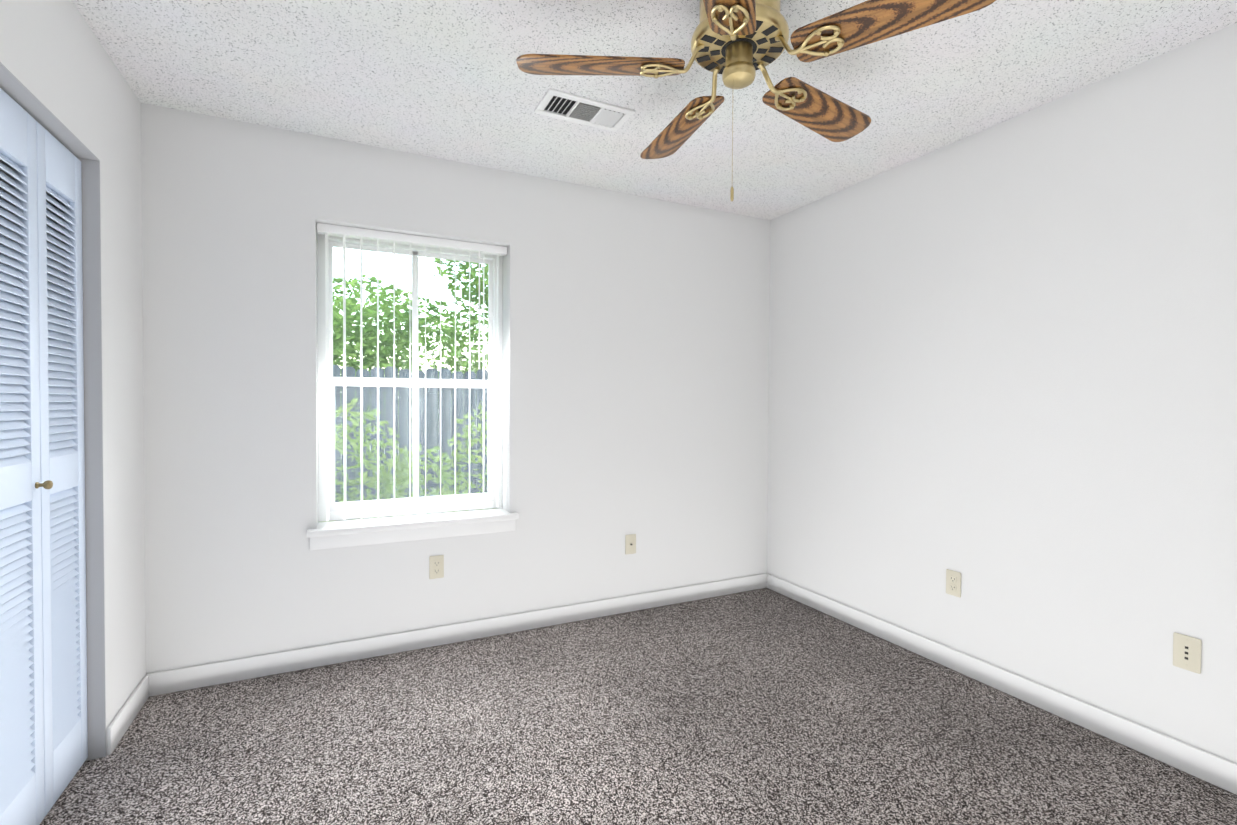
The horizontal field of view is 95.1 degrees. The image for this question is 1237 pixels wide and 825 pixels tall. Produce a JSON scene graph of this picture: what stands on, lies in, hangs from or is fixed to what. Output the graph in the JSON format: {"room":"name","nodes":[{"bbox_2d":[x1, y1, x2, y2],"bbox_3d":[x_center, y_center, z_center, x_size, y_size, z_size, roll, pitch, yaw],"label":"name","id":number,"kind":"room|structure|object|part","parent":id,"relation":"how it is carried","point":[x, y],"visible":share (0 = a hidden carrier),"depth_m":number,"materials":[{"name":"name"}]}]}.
{"room":"empty bedroom","nodes":[
{"label":"empty bedroom","id":0,"kind":"room"},
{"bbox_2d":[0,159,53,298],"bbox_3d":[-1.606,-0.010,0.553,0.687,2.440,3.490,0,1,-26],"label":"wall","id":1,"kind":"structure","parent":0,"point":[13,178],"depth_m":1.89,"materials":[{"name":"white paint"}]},
{"bbox_2d":[0,0,145,755],"bbox_3d":[-1.244,-0.011,0.730,0.120,2.440,3.490,0,1,-26],"label":"wall","id":2,"kind":"structure","parent":0,"point":[57,61],"depth_m":2.02,"materials":[{"name":"white paint"}]},
{"bbox_2d":[0,88,87,824],"bbox_3d":[-1.527,0.179,1.354,0.062,2.012,1.230,0,1,-26],"label":"closet door","id":3,"kind":"structure","parent":2,"relation":"in","point":[43,704],"depth_m":1.62,"materials":[{"name":"blue paint"}]},
{"bbox_3d":[-1.636,0.206,1.611,0.034,0.026,0.026,0,1,-26],"label":"knob","id":4,"kind":"part","parent":3,"relation":"part of","materials":[{"name":"gold metal"}]},
{"bbox_2d":[0,62,105,760],"bbox_3d":[-1.543,0.177,1.347,0.118,2.040,1.245,0,1,-26],"label":"door frame","id":5,"kind":"structure","parent":2,"relation":"attached to","point":[14,88],"depth_m":1.92,"materials":[{"name":"grey paint"}]},
{"bbox_2d":[107,672,154,754],"bbox_3d":[-1.848,1.134,2.132,0.013,0.095,0.400,0,1,-26],"label":"baseboard","id":6,"kind":"structure","parent":2,"relation":"attached to","point":[117,728],"depth_m":2.12,"materials":[{"name":"white paint"}]},
{"bbox_2d":[141,103,770,673],"bbox_3d":[-0.825,-0.049,3.007,4.240,2.440,0.240,0,1,-26],"label":"wall","id":7,"kind":"structure","parent":0,"point":[635,363],"depth_m":2.84,"materials":[{"name":"white paint"}]},
{"bbox_2d":[317,234,502,521],"bbox_3d":[-1.065,-0.179,2.965,0.906,1.420,0.070,0,1,-26],"label":"window","id":8,"kind":"structure","parent":7,"relation":"in","point":[370,509],"depth_m":2.94,"materials":[{"name":"white plastic"}]},
{"bbox_2d":[335,386,487,501],"bbox_3d":[-1.080,0.175,2.998,0.816,0.620,0.001,0,1,-26],"label":"screen","id":9,"kind":"object","parent":8,"relation":"attached to","point":[403,444],"depth_m":2.99,"materials":[{"name":"grey metal"}]},
{"bbox_2d":[317,223,506,521],"bbox_3d":[-1.013,-0.186,2.859,0.898,1.398,0.083,0,1,-26],"label":"window blinds","id":10,"kind":"object","parent":8,"relation":"attached to","point":[344,232],"visible":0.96,"depth_m":2.77,"materials":[{"name":"white plastic"}]},
{"bbox_2d":[306,508,518,549],"bbox_3d":[-1.010,0.581,2.857,0.986,0.095,0.200,0,1,-26],"label":"window sill","id":11,"kind":"structure","parent":7,"relation":"attached to","point":[343,533],"depth_m":2.78,"materials":[{"name":"white paint"}]},
{"bbox_2d":[429,555,443,578],"bbox_3d":[-0.914,0.777,2.842,0.070,0.115,0.008,0,1,-26],"label":"electrical outlet","id":12,"kind":"object","parent":7,"relation":"attached to","point":[436,566],"visible":1,"depth_m":2.84,"materials":[{"name":"beige plastic"}]},
{"bbox_2d":[155,573,766,694],"bbox_3d":[-0.499,1.125,3.046,3.240,0.095,0.017,0,1,-26],"label":"baseboard","id":13,"kind":"structure","parent":7,"relation":"attached to","point":[175,680],"depth_m":2.82,"materials":[{"name":"white paint"}]},
{"bbox_2d":[625,534,635,553],"bbox_3d":[0.074,0.774,3.318,0.070,0.115,0.016,0,1,-26],"label":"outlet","id":14,"kind":"object","parent":7,"relation":"attached to","point":[630,543],"visible":1,"depth_m":3.32,"materials":[{"name":"beige plastic"}]},
{"bbox_2d":[40,588,1236,824],"bbox_3d":[-0.035,1.264,1.393,4.240,0.120,3.880,0,1,-26],"label":"floor","id":15,"kind":"structure","parent":0,"point":[764,706],"depth_m":2.04,"materials":[{"name":"carpet"}]},
{"bbox_2d":[71,0,1236,219],"bbox_3d":[-0.022,-1.295,1.348,4.240,0.120,3.880,0,1,-26],"label":"ceiling","id":16,"kind":"structure","parent":0,"point":[443,80],"depth_m":2.11,"materials":[{"name":"white paint"}]},
{"bbox_2d":[534,88,634,131],"bbox_3d":[-0.141,-1.246,2.348,0.375,0.014,0.195,0,1,-26],"label":"ceiling vent","id":17,"kind":"object","parent":16,"relation":"in","point":[557,104],"visible":1,"depth_m":2.34,"materials":[{"name":"white metal"}]},
{"bbox_2d":[516,0,995,200],"bbox_3d":[0.360,-0.931,1.720,1.256,0.618,1.241,0,1,-26],"label":"fan","id":18,"kind":"object","parent":16,"relation":"hanging from","point":[736,44],"visible":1,"depth_m":1.64,"materials":[{"name":"brown wood"}]},
{"bbox_3d":[-0.052,-1.024,1.671,0.490,0.006,0.148,0,13,-1],"label":"blade","id":19,"kind":"part","parent":18,"relation":"part of","materials":[{"name":"brown wood"}]},
{"bbox_3d":[0.222,-1.030,2.068,0.148,0.006,0.490,-13,5,-19],"label":"blade","id":20,"kind":"part","parent":18,"relation":"part of","materials":[{"name":"brown wood"}]},
{"bbox_3d":[0.240,-1.016,1.288,0.148,0.006,0.490,13,5,16],"label":"blade","id":21,"kind":"part","parent":18,"relation":"part of","materials":[{"name":"brown wood"}]},
{"bbox_3d":[0.335,-0.803,1.661,0.010,0.365,0.010,0,1,-26],"label":"chain","id":22,"kind":"part","parent":18,"relation":"part of","materials":[{"name":"gold metal"}]},
{"bbox_3d":[0.358,-1.108,1.679,0.284,0.262,0.284,0,1,-26],"label":"motor","id":23,"kind":"part","parent":18,"relation":"part of","materials":[{"name":"gold metal"}]},
{"bbox_3d":[0.684,-1.025,1.929,0.490,0.006,0.148,0,-11,-37],"label":"blade","id":24,"kind":"part","parent":18,"relation":"part of","materials":[{"name":"brown wood"}]},
{"bbox_3d":[0.695,-1.016,1.448,0.490,0.006,0.148,1,-11,35],"label":"blade","id":25,"kind":"part","parent":18,"relation":"part of","materials":[{"name":"brown wood"}]},
{"bbox_2d":[767,23,1236,763],"bbox_3d":[1.863,-0.019,2.157,0.150,2.440,3.640,0,1,-26],"label":"wall","id":26,"kind":"structure","parent":0,"point":[1003,369],"depth_m":2.29,"materials":[{"name":"white paint"}]},
{"bbox_2d":[946,569,960,597],"bbox_3d":[1.552,0.791,2.621,0.008,0.115,0.070,0,1,-26],"label":"electrical outlet","id":27,"kind":"object","parent":26,"relation":"attached to","point":[953,583],"visible":1,"depth_m":2.62,"materials":[{"name":"beige plastic"}]},
{"bbox_2d":[767,573,1236,794],"bbox_3d":[1.749,1.152,2.209,0.017,0.095,3.490,0,1,-26],"label":"baseboard","id":28,"kind":"structure","parent":26,"relation":"attached to","point":[1199,763],"depth_m":2.28,"materials":[{"name":"white paint"}]},
{"bbox_2d":[1173,632,1201,673],"bbox_3d":[1.905,0.806,1.895,0.007,0.115,0.070,0,1,-26],"label":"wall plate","id":29,"kind":"object","parent":26,"relation":"attached to","point":[1186,652],"visible":1,"depth_m":1.89,"materials":[{"name":"beige plastic"}]},
{"label":"outside","id":30,"kind":"structure","parent":0,"visible":0},
{"bbox_2d":[341,459,438,493],"bbox_3d":[-3.370,1.353,9.004,20.000,0.100,12.720,0,1,-26],"label":"ground","id":31,"kind":"structure","parent":30,"point":[384,485],"depth_m":11.02,"materials":[{"name":"green plant"}]},
{"bbox_2d":[324,398,472,521],"bbox_3d":[-2.213,0.632,4.861,1.990,1.507,1.172,0,1,-26],"label":"bush","id":32,"kind":"object","parent":31,"relation":"on","point":[402,463],"depth_m":4.89,"materials":[{"name":"green plant"}]},
{"bbox_2d":[333,275,487,434],"bbox_3d":[-3.469,-0.225,7.613,3.682,3.115,2.371,0,1,-26],"label":"tree","id":33,"kind":"object","parent":31,"relation":"on","point":[383,354],"depth_m":7.35,"materials":[{"name":"green plant"}]},
{"bbox_2d":[333,365,493,520],"bbox_3d":[-2.159,0.416,6.611,12.090,1.870,0.150,0,1,-26],"label":"fence","id":34,"kind":"object","parent":31,"relation":"on","point":[389,373],"depth_m":6.46,"materials":[{"name":"grey wood"}]},
{"bbox_2d":[432,258,487,373],"bbox_3d":[-1.305,-0.940,8.629,3.210,4.531,2.764,0,1,-26],"label":"tree","id":35,"kind":"object","parent":31,"relation":"on","point":[465,292],"depth_m":7.85,"materials":[{"name":"green plant"}]},
{"bbox_2d":[441,403,495,509],"bbox_3d":[-1.020,0.621,6.048,1.758,1.504,1.102,0,1,-26],"label":"bush","id":36,"kind":"object","parent":31,"relation":"on","point":[465,450],"depth_m":5.67,"materials":[{"name":"green plant"}]}
]}

